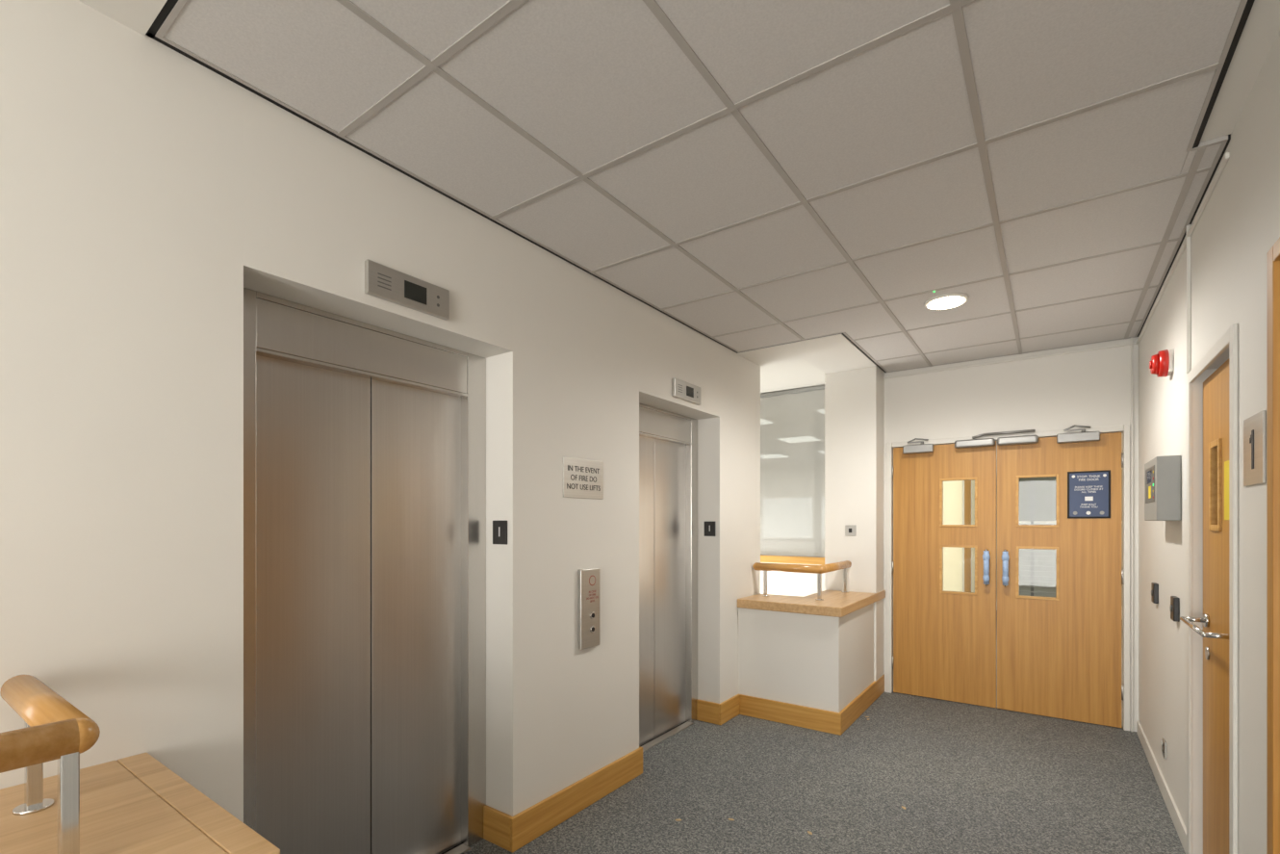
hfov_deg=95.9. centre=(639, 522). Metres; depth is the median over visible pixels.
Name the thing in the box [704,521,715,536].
number plate
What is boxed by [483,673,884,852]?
baseboard
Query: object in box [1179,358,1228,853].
oak door
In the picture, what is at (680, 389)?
display
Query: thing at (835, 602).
trim
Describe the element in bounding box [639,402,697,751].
doors
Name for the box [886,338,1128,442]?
wall
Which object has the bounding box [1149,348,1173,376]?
fire alarm sounder
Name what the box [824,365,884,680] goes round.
wall pillar
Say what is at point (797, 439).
recessed light
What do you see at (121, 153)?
wall
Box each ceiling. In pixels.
[145,0,1254,372]
[760,389,1122,463]
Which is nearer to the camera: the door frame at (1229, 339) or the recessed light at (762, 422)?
the door frame at (1229, 339)
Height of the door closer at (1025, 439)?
0.062 m
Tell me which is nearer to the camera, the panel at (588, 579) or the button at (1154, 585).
the panel at (588, 579)
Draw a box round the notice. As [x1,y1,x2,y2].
[1067,469,1110,517]
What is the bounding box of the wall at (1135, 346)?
[1128,336,1138,731]
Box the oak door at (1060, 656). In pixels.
[892,432,1123,727]
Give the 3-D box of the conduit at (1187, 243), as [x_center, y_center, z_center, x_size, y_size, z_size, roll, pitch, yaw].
[2.651,-0.945,2.905,0.014,0.630,2.450,0,0,36]
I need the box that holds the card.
[1183,458,1186,500]
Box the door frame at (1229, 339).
[1186,323,1237,853]
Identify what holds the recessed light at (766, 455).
in the ceiling at (792, 415)
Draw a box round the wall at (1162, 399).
[1138,29,1279,853]
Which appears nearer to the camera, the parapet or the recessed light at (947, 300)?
the recessed light at (947, 300)
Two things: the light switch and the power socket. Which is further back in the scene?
the light switch
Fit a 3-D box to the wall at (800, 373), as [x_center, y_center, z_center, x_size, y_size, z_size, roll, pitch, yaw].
[-0.190,-1.350,6.234,4.450,0.060,1.270,0,0,36]
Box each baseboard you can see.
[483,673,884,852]
[1137,720,1186,853]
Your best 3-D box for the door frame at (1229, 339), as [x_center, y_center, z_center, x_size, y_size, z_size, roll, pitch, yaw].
[2.104,0.395,2.137,0.012,2.050,0.773,0,0,36]
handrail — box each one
[0,674,100,853]
[752,560,851,600]
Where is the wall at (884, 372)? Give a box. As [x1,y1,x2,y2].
[884,372,886,691]
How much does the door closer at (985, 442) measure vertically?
0.062 m
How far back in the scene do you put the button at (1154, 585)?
3.18 m
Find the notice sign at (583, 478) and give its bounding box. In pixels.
[563,456,603,499]
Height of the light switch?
0.086 m
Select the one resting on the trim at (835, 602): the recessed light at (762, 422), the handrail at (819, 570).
the handrail at (819, 570)
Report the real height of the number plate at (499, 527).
0.105 m
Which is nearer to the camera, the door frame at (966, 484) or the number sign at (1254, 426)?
the number sign at (1254, 426)
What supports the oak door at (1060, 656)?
in the wall at (1090, 388)
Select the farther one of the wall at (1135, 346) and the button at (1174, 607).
the wall at (1135, 346)
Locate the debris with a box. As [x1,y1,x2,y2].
[675,716,905,834]
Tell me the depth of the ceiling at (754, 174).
1.89 m
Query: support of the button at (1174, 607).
attached to the wall at (1162, 399)
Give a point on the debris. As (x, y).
(678, 819)
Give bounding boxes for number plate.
[492,520,507,544]
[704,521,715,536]
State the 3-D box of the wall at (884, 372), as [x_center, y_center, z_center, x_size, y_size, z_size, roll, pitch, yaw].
[2.105,-0.080,4.917,0.016,3.000,0.150,0,0,36]
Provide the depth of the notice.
4.07 m
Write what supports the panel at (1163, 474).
attached to the wall at (1162, 399)
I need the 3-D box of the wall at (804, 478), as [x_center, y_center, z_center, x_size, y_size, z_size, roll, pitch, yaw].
[2.406,0.045,8.970,9.700,2.750,6.800,0,0,36]
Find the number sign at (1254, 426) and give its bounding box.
[1243,409,1265,486]
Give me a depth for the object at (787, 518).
9.11 m
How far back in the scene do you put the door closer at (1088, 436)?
4.06 m
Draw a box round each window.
[760,384,824,564]
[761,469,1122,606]
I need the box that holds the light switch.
[844,525,855,535]
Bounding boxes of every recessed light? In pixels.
[760,417,772,424]
[760,454,788,459]
[777,435,819,442]
[817,409,824,414]
[923,290,968,309]
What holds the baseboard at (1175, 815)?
attached to the wall at (1162, 399)
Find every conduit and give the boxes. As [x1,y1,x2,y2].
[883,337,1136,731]
[1136,152,1229,374]
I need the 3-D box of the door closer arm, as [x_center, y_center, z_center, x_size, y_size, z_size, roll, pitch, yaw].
[2.728,-0.665,4.343,0.402,0.040,0.020,0,0,36]
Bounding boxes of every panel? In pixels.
[577,567,600,649]
[1144,455,1181,520]
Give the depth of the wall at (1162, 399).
2.12 m
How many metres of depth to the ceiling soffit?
1.68 m
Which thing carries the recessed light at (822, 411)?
in the ceiling at (792, 415)
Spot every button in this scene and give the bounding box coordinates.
[1151,582,1158,603]
[1169,595,1179,621]
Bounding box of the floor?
[462,610,1185,853]
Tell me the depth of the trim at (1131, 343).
3.92 m
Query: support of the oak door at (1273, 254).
in the wall at (1162, 399)
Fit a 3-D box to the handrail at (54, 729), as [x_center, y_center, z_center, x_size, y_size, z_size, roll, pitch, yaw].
[-2.509,0.465,-0.744,0.561,0.255,4.676,0,0,36]
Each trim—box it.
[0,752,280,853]
[737,589,885,616]
[885,424,1129,730]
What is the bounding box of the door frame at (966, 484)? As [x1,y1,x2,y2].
[962,480,972,591]
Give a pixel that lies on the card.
(1185, 460)
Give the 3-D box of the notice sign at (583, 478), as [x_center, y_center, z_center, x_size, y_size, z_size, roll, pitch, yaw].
[-0.280,-0.220,2.884,0.005,0.196,0.300,0,0,36]
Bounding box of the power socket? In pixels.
[1161,737,1166,759]
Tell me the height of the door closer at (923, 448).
0.121 m
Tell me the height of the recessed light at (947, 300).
0.015 m
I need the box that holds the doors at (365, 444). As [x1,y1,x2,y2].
[243,287,486,853]
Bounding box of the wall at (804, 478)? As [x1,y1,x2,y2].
[760,434,1122,619]
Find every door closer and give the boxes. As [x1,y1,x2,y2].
[902,437,933,454]
[954,437,995,448]
[997,435,1038,445]
[1056,424,1100,443]
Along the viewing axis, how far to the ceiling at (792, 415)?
7.84 m
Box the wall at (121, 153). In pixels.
[0,0,760,821]
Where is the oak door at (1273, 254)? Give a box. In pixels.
[1266,236,1279,853]
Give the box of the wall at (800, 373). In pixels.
[760,358,824,393]
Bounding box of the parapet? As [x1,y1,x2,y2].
[738,602,873,712]
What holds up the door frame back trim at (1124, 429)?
attached to the wall at (1090, 388)
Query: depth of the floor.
3.03 m
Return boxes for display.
[364,258,449,320]
[671,377,700,404]
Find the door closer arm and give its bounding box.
[972,429,1035,438]
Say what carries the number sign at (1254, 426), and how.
attached to the wall at (1162, 399)
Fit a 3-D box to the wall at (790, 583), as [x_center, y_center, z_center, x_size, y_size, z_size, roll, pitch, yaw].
[-0.270,0.045,6.217,4.540,2.750,1.310,0,0,36]
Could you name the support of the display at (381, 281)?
attached to the wall at (121, 153)
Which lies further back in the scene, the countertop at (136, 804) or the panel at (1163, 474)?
the panel at (1163, 474)
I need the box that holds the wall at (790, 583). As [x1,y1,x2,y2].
[760,562,824,596]
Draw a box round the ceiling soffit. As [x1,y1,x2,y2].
[77,0,1279,373]
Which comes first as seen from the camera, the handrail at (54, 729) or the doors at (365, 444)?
the handrail at (54, 729)

